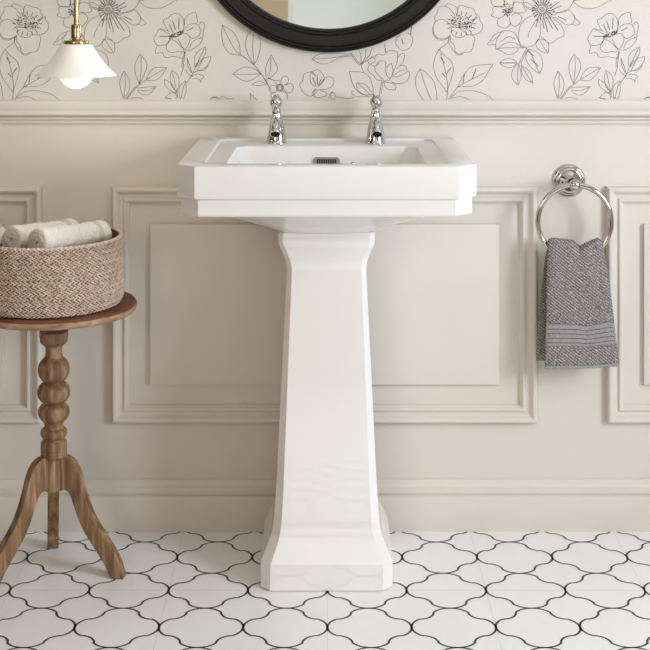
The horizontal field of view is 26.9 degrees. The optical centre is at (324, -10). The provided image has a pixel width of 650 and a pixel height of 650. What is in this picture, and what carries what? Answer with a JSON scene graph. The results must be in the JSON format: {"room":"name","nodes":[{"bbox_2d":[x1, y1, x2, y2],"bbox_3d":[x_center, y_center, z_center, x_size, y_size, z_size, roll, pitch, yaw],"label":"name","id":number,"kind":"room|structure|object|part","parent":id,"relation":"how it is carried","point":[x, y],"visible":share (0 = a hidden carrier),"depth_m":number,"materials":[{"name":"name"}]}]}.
{"room":"bathroom","nodes":[
{"label":"bathroom","id":0,"kind":"room"},
{"bbox_2d":[0,0,649,478],"bbox_3d":[0.138,-0.005,3.309,3.824,2.620,0.121,0,0,0],"label":"wall","id":1,"kind":"structure","parent":0,"point":[156,49],"depth_m":3.25,"materials":[{"name":"beige paint"}]},
{"bbox_2d":[0,186,41,422],"bbox_3d":[-1.181,0.747,3.239,1.013,0.562,0.021,0,0,0],"label":"trim","id":2,"kind":"structure","parent":1,"relation":"attached to","point":[31,196],"depth_m":3.24,"materials":[{"name":"beige paint"}]},
{"bbox_2d":[112,186,536,422],"bbox_3d":[-0.001,0.747,3.239,1.012,0.562,0.021,0,0,0],"label":"trim","id":3,"kind":"structure","parent":1,"relation":"attached to","point":[218,291],"depth_m":3.24,"materials":[{"name":"beige paint"}]},
{"bbox_2d":[0,479,649,531],"bbox_3d":[0.150,1.225,3.241,3.800,0.120,0.016,0,0,0],"label":"baseboard","id":4,"kind":"structure","parent":1,"relation":"attached to","point":[120,505],"depth_m":3.23,"materials":[{"name":"beige paint"}]},
{"bbox_2d":[0,100,649,123],"bbox_3d":[0.150,0.289,3.234,3.800,0.057,0.030,0,0,0],"label":"trim","id":5,"kind":"structure","parent":1,"relation":"attached to","point":[11,111],"depth_m":3.23,"materials":[{"name":"beige paint"}]},
{"bbox_2d":[217,0,439,52],"bbox_3d":[0.009,-0.199,3.236,0.691,0.691,0.026,0,0,0],"label":"mirror","id":6,"kind":"object","parent":1,"relation":"attached to","point":[325,26],"visible":1,"depth_m":3.23,"materials":[{"name":"black paint"}]},
{"bbox_3d":[0.009,-0.199,3.244,0.583,0.583,0.009,0,0,0],"label":"glass","id":7,"kind":"part","parent":6,"relation":"part of","materials":[{"name":"white mirror"}]},
{"bbox_2d":[535,164,613,248],"bbox_3d":[0.582,0.521,3.203,0.184,0.217,0.092,0,0,0],"label":"towel ring","id":8,"kind":"object","parent":1,"relation":"attached to","point":[568,180],"visible":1,"depth_m":3.17,"materials":[{"name":"silver metal"}]},
{"bbox_3d":[0.582,0.452,3.223,0.078,0.078,0.052,0,0,0],"label":"wall plate","id":9,"kind":"part","parent":8,"relation":"part of","materials":[{"name":"silver metal"}]},
{"bbox_3d":[0.582,0.452,3.178,0.027,0.027,0.042,0,0,0],"label":"knob","id":10,"kind":"part","parent":8,"relation":"part of","materials":[{"name":"silver metal"}]},
{"bbox_2d":[536,238,618,368],"bbox_3d":[0.590,0.726,3.177,0.187,0.302,0.058,0,0,0],"label":"towel","id":11,"kind":"object","parent":8,"relation":"hanging from","point":[576,326],"visible":1,"depth_m":3.15,"materials":[{"name":"grey fabric"}]},
{"bbox_2d":[606,186,649,422],"bbox_3d":[1.129,0.747,3.239,0.917,0.562,0.021,0,0,0],"label":"trim","id":12,"kind":"structure","parent":1,"relation":"attached to","point":[616,411],"depth_m":3.24,"materials":[{"name":"beige paint"}]},
{"bbox_2d":[0,532,649,649],"bbox_3d":[0.134,1.285,1.171,3.831,0.001,4.176,0,0,0],"label":"floor","id":13,"kind":"structure","parent":0,"point":[178,590],"depth_m":2.88,"materials":[{"name":"tile"}]},
{"bbox_2d":[0,291,136,583],"bbox_3d":[-0.599,0.986,3.005,0.365,0.598,0.365,0,0,0],"label":"side table","id":14,"kind":"object","parent":13,"relation":"on","point":[55,470],"visible":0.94,"depth_m":2.98,"materials":[{"name":"brown wood"}]},
{"bbox_3d":[-0.670,1.154,2.955,0.149,0.262,0.025,0,0,-35],"label":"leg","id":15,"kind":"part","parent":14,"relation":"part of","materials":[{"name":"brown wood"}]},
{"bbox_3d":[-0.617,1.154,3.090,0.025,0.262,0.149,0,0,-12],"label":"leg","id":16,"kind":"part","parent":14,"relation":"part of","materials":[{"name":"brown wood"}]},
{"bbox_2d":[0,222,123,318],"bbox_3d":[-0.611,0.611,2.999,0.334,0.150,0.333,0,0,0],"label":"woven basket","id":17,"kind":"object","parent":14,"relation":"on","point":[51,282],"visible":0.78,"depth_m":2.85,"materials":[{"name":"brown wicker"}]},
{"bbox_2d":[0,227,5,246],"bbox_3d":[-0.729,0.552,3.018,0.050,0.053,0.083,0,0,0],"label":"rolled towel","id":18,"kind":"object","parent":17,"relation":"in","point":[2,229],"visible":0.41,"depth_m":3.00,"materials":[{"name":"white fabric"}]},
{"bbox_2d":[1,218,78,248],"bbox_3d":[-0.628,0.544,3.020,0.065,0.075,0.198,0,0,30],"label":"rolled towel","id":19,"kind":"object","parent":17,"relation":"in","point":[16,236],"visible":0.26,"depth_m":2.94,"materials":[{"name":"white fabric"}]},
{"bbox_2d":[28,220,111,248],"bbox_3d":[-0.555,0.538,2.967,0.068,0.072,0.195,0,0,36],"label":"rolled towel","id":20,"kind":"object","parent":17,"relation":"in","point":[84,233],"visible":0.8,"depth_m":2.93,"materials":[{"name":"white fabric"}]},
{"bbox_3d":[-0.513,1.154,2.993,0.149,0.262,0.025,0,0,8],"label":"leg","id":21,"kind":"part","parent":14,"relation":"part of","materials":[{"name":"brown wood"}]},
{"bbox_2d":[177,94,475,590],"bbox_3d":[0.004,0.763,2.975,0.603,1.045,0.545,0,0,0],"label":"pedestal sink","id":22,"kind":"object","parent":13,"relation":"on","point":[326,528],"visible":1,"depth_m":2.96,"materials":[{"name":"white ceramic"}]},
{"bbox_2d":[266,94,286,143],"bbox_3d":[-0.113,0.297,3.135,0.048,0.114,0.132,0,0,0],"label":"tap","id":23,"kind":"object","parent":22,"relation":"on","point":[276,132],"depth_m":3.14,"materials":[{"name":"silver metal"}]},
{"bbox_2d":[177,137,475,233],"bbox_3d":[0.004,0.439,2.975,0.603,0.182,0.545,0,0,0],"label":"basin","id":24,"kind":"object","parent":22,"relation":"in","point":[287,185],"depth_m":2.71,"materials":[{"name":"white ceramic"}]},
{"bbox_2d":[365,94,385,143],"bbox_3d":[0.118,0.297,3.135,0.048,0.114,0.132,0,0,0],"label":"tap","id":25,"kind":"object","parent":22,"relation":"on","point":[375,132],"depth_m":3.13,"materials":[{"name":"silver metal"}]},
{"bbox_3d":[0.165,-1.315,1.151,4.070,0.100,4.436,0,0,0],"label":"ceiling","id":26,"kind":"structure","parent":0,"visible":0},
{"bbox_2d":[35,0,116,87],"bbox_3d":[-0.536,-0.528,2.933,0.174,1.475,0.174,0,0,0],"label":"pendant lamp","id":27,"kind":"object","parent":26,"relation":"hanging from","point":[76,62],"visible":1,"depth_m":2.90,"materials":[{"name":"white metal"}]},
{"bbox_3d":[-0.536,0.148,2.933,0.174,0.068,0.174,0,0,0],"label":"lamp shade","id":28,"kind":"part","parent":27,"relation":"part of","materials":[{"name":"white glass"}]},
{"bbox_2d":[71,24,81,39],"bbox_3d":[-0.536,0.092,2.933,0.023,0.040,0.023,0,0,0],"label":"socket","id":29,"kind":"object","parent":27,"relation":"attached to","point":[76,29],"depth_m":2.92,"materials":[{"name":"gold metal"}]},
{"bbox_3d":[-0.536,-0.585,2.933,0.010,1.320,0.010,0,0,0],"label":"rod","id":30,"kind":"part","parent":27,"relation":"part of","materials":[{"name":"gold metal"}]},
{"bbox_3d":[-0.536,0.171,2.933,0.078,0.078,0.078,0,0,0],"label":"globe bulb","id":31,"kind":"part","parent":27,"relation":"part of","materials":[{"name":"white glass"}]}
]}

